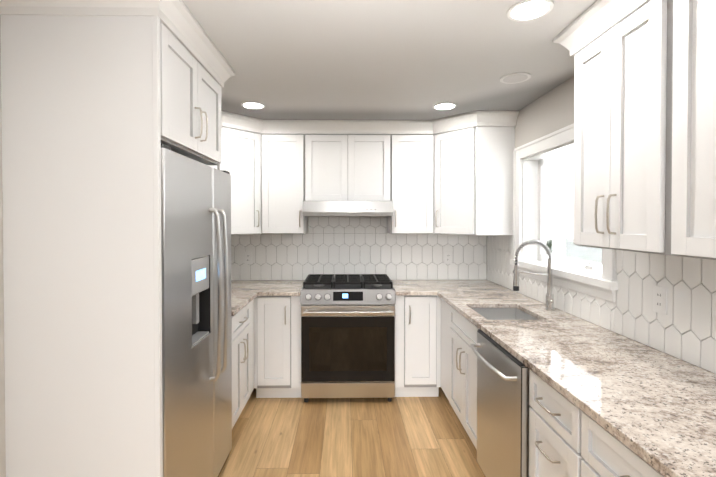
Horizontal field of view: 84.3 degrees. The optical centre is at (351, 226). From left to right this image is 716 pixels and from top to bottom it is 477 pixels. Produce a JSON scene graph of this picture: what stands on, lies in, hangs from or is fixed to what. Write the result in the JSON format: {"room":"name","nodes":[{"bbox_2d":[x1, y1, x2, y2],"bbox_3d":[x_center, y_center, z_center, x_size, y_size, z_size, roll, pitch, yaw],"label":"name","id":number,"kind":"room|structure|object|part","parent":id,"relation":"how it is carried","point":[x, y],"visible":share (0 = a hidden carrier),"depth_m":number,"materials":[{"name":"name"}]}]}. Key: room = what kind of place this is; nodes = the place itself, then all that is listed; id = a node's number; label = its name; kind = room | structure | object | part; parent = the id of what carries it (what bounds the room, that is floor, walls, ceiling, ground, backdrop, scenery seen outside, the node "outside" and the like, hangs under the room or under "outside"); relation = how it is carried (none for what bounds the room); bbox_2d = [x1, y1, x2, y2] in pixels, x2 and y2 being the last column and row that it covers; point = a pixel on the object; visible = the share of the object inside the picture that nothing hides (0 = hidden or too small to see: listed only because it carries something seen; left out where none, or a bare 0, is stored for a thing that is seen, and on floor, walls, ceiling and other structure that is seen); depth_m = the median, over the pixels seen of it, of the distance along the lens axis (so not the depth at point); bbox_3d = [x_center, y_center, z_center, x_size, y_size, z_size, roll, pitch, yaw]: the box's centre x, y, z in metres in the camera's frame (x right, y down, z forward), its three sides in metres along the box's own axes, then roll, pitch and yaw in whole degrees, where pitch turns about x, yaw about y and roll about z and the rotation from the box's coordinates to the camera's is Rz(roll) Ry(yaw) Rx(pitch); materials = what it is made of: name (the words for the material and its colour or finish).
{"room":"kitchen","nodes":[
{"label":"kitchen","id":0,"kind":"room"},
{"bbox_2d":[0,15,5,476],"bbox_3d":[-1.428,0.300,-0.428,0.300,2.340,3.829,0,1,-1],"label":"wall","id":1,"kind":"structure","parent":0,"point":[2,427],"depth_m":1.48,"materials":[{"name":"white paint"}]},
{"bbox_2d":[0,0,234,86],"bbox_3d":[-1.024,-0.846,1.870,0.696,0.104,0.899,0,1,-1],"label":"crown molding","id":2,"kind":"structure","parent":1,"relation":"attached to","point":[178,20],"depth_m":1.48,"materials":[{"name":"white wood"}]},
{"bbox_2d":[160,23,221,164],"bbox_3d":[-1.033,-0.574,1.875,0.678,0.457,0.745,0,1,-1],"label":"upper cabinet","id":3,"kind":"object","parent":1,"relation":"attached to","point":[191,115],"visible":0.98,"depth_m":1.79,"materials":[{"name":"white wood"}]},
{"bbox_2d":[219,387,484,476],"bbox_3d":[0.030,1.480,0.761,4.400,0.050,6.530,0,1,-1],"label":"floor","id":4,"kind":"structure","parent":0,"point":[363,437],"depth_m":2.66,"materials":[{"name":"brown wood"}]},
{"bbox_2d":[1,15,162,476],"bbox_3d":[-1.046,0.324,1.501,0.640,2.242,0.023,0,1,-1],"label":"end panel","id":5,"kind":"object","parent":4,"relation":"on","point":[81,162],"visible":0.98,"depth_m":1.49,"materials":[{"name":"white wood"}]},
{"bbox_2d":[161,143,231,476],"bbox_3d":[-1.013,0.551,2.005,0.684,1.766,0.925,0,1,-1],"label":"refrigerator","id":6,"kind":"object","parent":4,"relation":"on","point":[196,316],"visible":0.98,"depth_m":1.88,"materials":[{"name":"silver metal"}]},
{"bbox_2d":[231,302,249,428],"bbox_3d":[-1.056,0.994,2.753,0.660,0.870,0.500,0,1,-1],"label":"base cabinet","id":7,"kind":"object","parent":4,"relation":"on","point":[240,326],"visible":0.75,"depth_m":2.72,"materials":[{"name":"white wood"}]},
{"bbox_2d":[249,299,253,394],"bbox_3d":[-1.094,0.985,3.402,0.603,0.870,0.798,0,1,-1],"label":"base cabinet","id":8,"kind":"object","parent":4,"relation":"on","point":[251,322],"visible":0.02,"depth_m":3.12,"materials":[{"name":"white wood"}]},
{"bbox_2d":[231,280,303,315],"bbox_3d":[-0.900,0.539,3.141,0.983,0.030,1.314,0,1,-1],"label":"countertop","id":9,"kind":"structure","parent":8,"relation":"on","point":[244,293],"depth_m":3.28,"materials":[{"name":"stone"}]},
{"bbox_2d":[254,295,300,397],"bbox_3d":[-0.604,0.984,3.481,0.379,0.870,0.656,0,1,-1],"label":"base cabinet","id":10,"kind":"object","parent":4,"relation":"on","point":[277,346],"visible":0.81,"depth_m":3.20,"materials":[{"name":"white wood"}]},
{"bbox_2d":[300,274,395,401],"bbox_3d":[-0.031,0.936,3.443,0.759,0.968,0.691,0,1,-1],"label":"range","id":11,"kind":"object","parent":4,"relation":"on","point":[347,335],"visible":1,"depth_m":3.16,"materials":[{"name":"silver metal"}]},
{"bbox_2d":[395,295,440,396],"bbox_3d":[0.538,0.984,3.499,0.375,0.870,0.656,0,1,-1],"label":"base cabinet","id":12,"kind":"object","parent":4,"relation":"on","point":[417,345],"visible":0.79,"depth_m":3.22,"materials":[{"name":"white wood"}]},
{"bbox_2d":[441,298,450,399],"bbox_3d":[1.026,0.986,3.370,0.594,0.870,0.928,0,1,-1],"label":"base cabinet","id":13,"kind":"object","parent":4,"relation":"on","point":[445,321],"visible":0.06,"depth_m":3.08,"materials":[{"name":"white wood"}]},
{"bbox_2d":[391,280,715,476],"bbox_3d":[0.860,0.554,1.962,0.970,0.030,3.729,0,1,-1],"label":"countertop","id":14,"kind":"structure","parent":13,"relation":"on","point":[654,408],"depth_m":1.46,"materials":[{"name":"stone"}]},
{"bbox_2d":[472,308,538,319],"bbox_3d":[0.958,0.665,2.500,0.406,0.204,0.496,0,1,-1],"label":"sink","id":15,"kind":"object","parent":14,"relation":"in","point":[502,313],"visible":0.02,"depth_m":2.72,"materials":[{"name":"silver metal"}]},
{"bbox_2d":[513,240,554,310],"bbox_3d":[1.161,0.307,2.467,0.267,0.450,0.164,0,1,-1],"label":"faucet","id":16,"kind":"object","parent":14,"relation":"on","point":[549,304],"visible":1,"depth_m":2.51,"materials":[{"name":"silver metal"}]},
{"bbox_2d":[449,306,478,449],"bbox_3d":[1.010,0.996,2.561,0.651,0.870,0.689,0,1,-1],"label":"base cabinet","id":17,"kind":"object","parent":4,"relation":"on","point":[463,374],"visible":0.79,"depth_m":2.54,"materials":[{"name":"white wood"}]},
{"bbox_2d":[470,329,531,476],"bbox_3d":[0.973,1.006,1.935,0.688,0.867,0.556,0,1,-1],"label":"dishwasher","id":18,"kind":"object","parent":4,"relation":"on","point":[503,406],"visible":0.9,"depth_m":1.86,"materials":[{"name":"grey metal"}]},
{"bbox_2d":[529,370,584,476],"bbox_3d":[1.027,1.010,1.475,0.651,0.870,0.359,0,1,-1],"label":"base cabinet","id":19,"kind":"object","parent":4,"relation":"on","point":[554,433],"visible":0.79,"depth_m":1.46,"materials":[{"name":"white wood"}]},
{"bbox_2d":[581,411,663,476],"bbox_3d":[1.035,1.016,0.990,0.651,0.870,0.609,0,1,-1],"label":"base cabinet","id":20,"kind":"object","parent":4,"relation":"on","point":[605,453],"visible":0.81,"depth_m":1.17,"materials":[{"name":"white wood"}]},
{"bbox_2d":[182,0,596,120],"bbox_3d":[0.030,-0.895,0.730,4.400,0.020,6.530,0,1,-1],"label":"ceiling","id":21,"kind":"structure","parent":0,"point":[415,60],"depth_m":2.09,"materials":[{"name":"paint"}]},
{"bbox_2d":[241,102,264,108],"bbox_3d":[-0.739,-0.910,2.973,0.176,0.006,0.176,0,1,-1],"label":"recessed light","id":22,"kind":"object","parent":21,"relation":"in","point":[253,105],"visible":0.94,"depth_m":2.96,"materials":[{"name":"white plastic"}]},
{"bbox_2d":[433,103,456,109],"bbox_3d":[0.706,-0.910,2.996,0.176,0.006,0.176,0,1,-1],"label":"recessed light","id":23,"kind":"object","parent":21,"relation":"in","point":[442,106],"visible":0.98,"depth_m":2.99,"materials":[{"name":"white plastic"}]},
{"bbox_2d":[500,72,530,83],"bbox_3d":[0.998,-0.903,2.409,0.176,0.006,0.176,0,1,-1],"label":"cover plate","id":24,"kind":"object","parent":21,"relation":"attached to","point":[518,77],"visible":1,"depth_m":2.40,"materials":[{"name":"white plastic"}]},
{"bbox_2d":[507,0,553,20],"bbox_3d":[0.736,-0.893,1.632,0.176,0.006,0.176,0,1,-1],"label":"recessed light","id":25,"kind":"object","parent":21,"relation":"in","point":[526,10],"visible":1,"depth_m":1.62,"materials":[{"name":"white plastic"}]},
{"bbox_2d":[515,76,700,367],"bbox_3d":[1.450,0.284,0.768,0.170,2.340,6.130,0,1,-1],"label":"wall","id":26,"kind":"structure","parent":0,"point":[551,111],"depth_m":2.71,"materials":[{"name":"grey paint"}]},
{"bbox_2d":[221,111,518,134],"bbox_3d":[-0.035,-0.865,3.299,2.718,0.104,0.379,0,1,-1],"label":"crown molding","id":27,"kind":"structure","parent":26,"relation":"attached to","point":[433,127],"depth_m":3.42,"materials":[{"name":"white wood"}]},
{"bbox_2d":[434,126,514,234],"bbox_3d":[1.024,-0.378,3.512,0.592,0.890,0.609,0,1,-1],"label":"upper cabinet","id":28,"kind":"object","parent":26,"relation":"attached to","point":[473,179],"visible":0.98,"depth_m":3.22,"materials":[{"name":"white wood"}]},
{"bbox_2d":[510,123,617,301],"bbox_3d":[1.396,-0.119,2.582,0.220,0.989,1.210,0,1,-1],"label":"window","id":29,"kind":"structure","parent":26,"relation":"in","point":[603,285],"depth_m":2.78,"materials":[{"name":"white"}]},
{"bbox_3d":[1.454,-0.119,2.583,0.085,0.776,0.966,0,1,-1],"label":"window sash","id":30,"kind":"part","parent":29,"relation":"part of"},
{"bbox_2d":[487,235,715,373],"bbox_3d":[1.340,0.313,1.972,0.007,0.451,3.701,0,1,-1],"label":"tile backsplash","id":31,"kind":"structure","parent":26,"relation":"attached to","point":[684,328],"depth_m":1.78,"materials":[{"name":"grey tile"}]},
{"bbox_2d":[653,285,667,314],"bbox_3d":[1.336,0.317,1.713,0.008,0.116,0.072,0,1,-1],"label":"electrical outlet","id":32,"kind":"object","parent":31,"relation":"attached to","point":[659,299],"visible":1,"depth_m":1.71,"materials":[{"name":"white plastic"}]},
{"bbox_2d":[573,0,673,255],"bbox_3d":[1.171,-0.353,1.564,0.361,0.890,0.532,0,1,-1],"label":"upper cabinet","id":33,"kind":"object","parent":26,"relation":"attached to","point":[623,92],"visible":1,"depth_m":1.49,"materials":[{"name":"white wood"}]},
{"bbox_2d":[553,0,650,55],"bbox_3d":[1.169,-0.836,1.056,0.379,0.104,1.685,0,1,-1],"label":"crown molding","id":34,"kind":"structure","parent":33,"relation":"attached to","point":[596,20],"depth_m":1.63,"materials":[{"name":"white wood"}]},
{"bbox_2d":[671,0,715,259],"bbox_3d":[1.179,-0.346,1.034,0.361,0.890,0.526,0,1,-1],"label":"upper cabinet","id":35,"kind":"object","parent":26,"relation":"attached to","point":[693,223],"visible":1,"depth_m":1.21,"materials":[{"name":"white wood"}]},
{"bbox_3d":[-0.045,0.244,3.884,3.120,2.340,0.150,0,1,-1],"label":"wall","id":36,"kind":"structure","parent":0,"visible":0},
{"bbox_2d":[208,127,261,234],"bbox_3d":[-1.095,-0.378,3.479,0.604,0.890,0.609,0,1,-1],"label":"upper cabinet","id":37,"kind":"object","parent":36,"relation":"attached to","point":[241,157],"visible":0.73,"depth_m":3.35,"materials":[{"name":"white wood"}]},
{"bbox_2d":[261,134,307,233],"bbox_3d":[-0.605,-0.380,3.610,0.378,0.890,0.362,0,1,-1],"label":"upper cabinet","id":38,"kind":"object","parent":36,"relation":"attached to","point":[282,177],"visible":0.96,"depth_m":3.48,"materials":[{"name":"white wood"}]},
{"bbox_2d":[305,134,390,200],"bbox_3d":[-0.034,-0.522,3.636,0.761,0.605,0.325,0,1,-1],"label":"upper cabinet","id":39,"kind":"object","parent":36,"relation":"attached to","point":[347,167],"visible":0.94,"depth_m":3.48,"materials":[{"name":"white wood"}]},
{"bbox_2d":[302,201,392,216],"bbox_3d":[-0.033,-0.154,3.554,0.759,0.126,0.499,0,1,-1],"label":"range hood","id":40,"kind":"object","parent":39,"relation":"attached to","point":[347,208],"visible":1,"depth_m":3.31,"materials":[{"name":"silver metal"}]},
{"bbox_2d":[231,217,486,279],"bbox_3d":[-0.047,0.209,3.803,2.710,0.611,0.007,0,1,-1],"label":"tile backsplash","id":41,"kind":"structure","parent":36,"relation":"attached to","point":[347,245],"depth_m":3.80,"materials":[{"name":"grey tile"}]},
{"bbox_2d":[244,252,251,263],"bbox_3d":[-0.987,0.299,3.781,0.072,0.116,0.008,0,1,-1],"label":"electrical outlet","id":42,"kind":"object","parent":41,"relation":"attached to","point":[247,257],"visible":1,"depth_m":3.78,"materials":[{"name":"white plastic"}]},
{"bbox_2d":[444,252,451,263],"bbox_3d":[0.932,0.299,3.812,0.072,0.116,0.008,0,1,-1],"label":"electrical outlet","id":43,"kind":"object","parent":41,"relation":"attached to","point":[447,257],"visible":1,"depth_m":3.81,"materials":[{"name":"white plastic"}]},
{"bbox_2d":[387,134,433,233],"bbox_3d":[0.538,-0.380,3.628,0.379,0.890,0.362,0,1,-1],"label":"upper cabinet","id":44,"kind":"object","parent":36,"relation":"attached to","point":[412,177],"visible":0.96,"depth_m":3.49,"materials":[{"name":"white wood"}]},
{"label":"outside","id":45,"kind":"structure","parent":0,"visible":0},
{"bbox_2d":[546,159,601,263],"bbox_3d":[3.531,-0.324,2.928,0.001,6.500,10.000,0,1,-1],"label":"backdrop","id":46,"kind":"structure","parent":45,"point":[584,253],"depth_m":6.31,"materials":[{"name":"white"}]}
]}

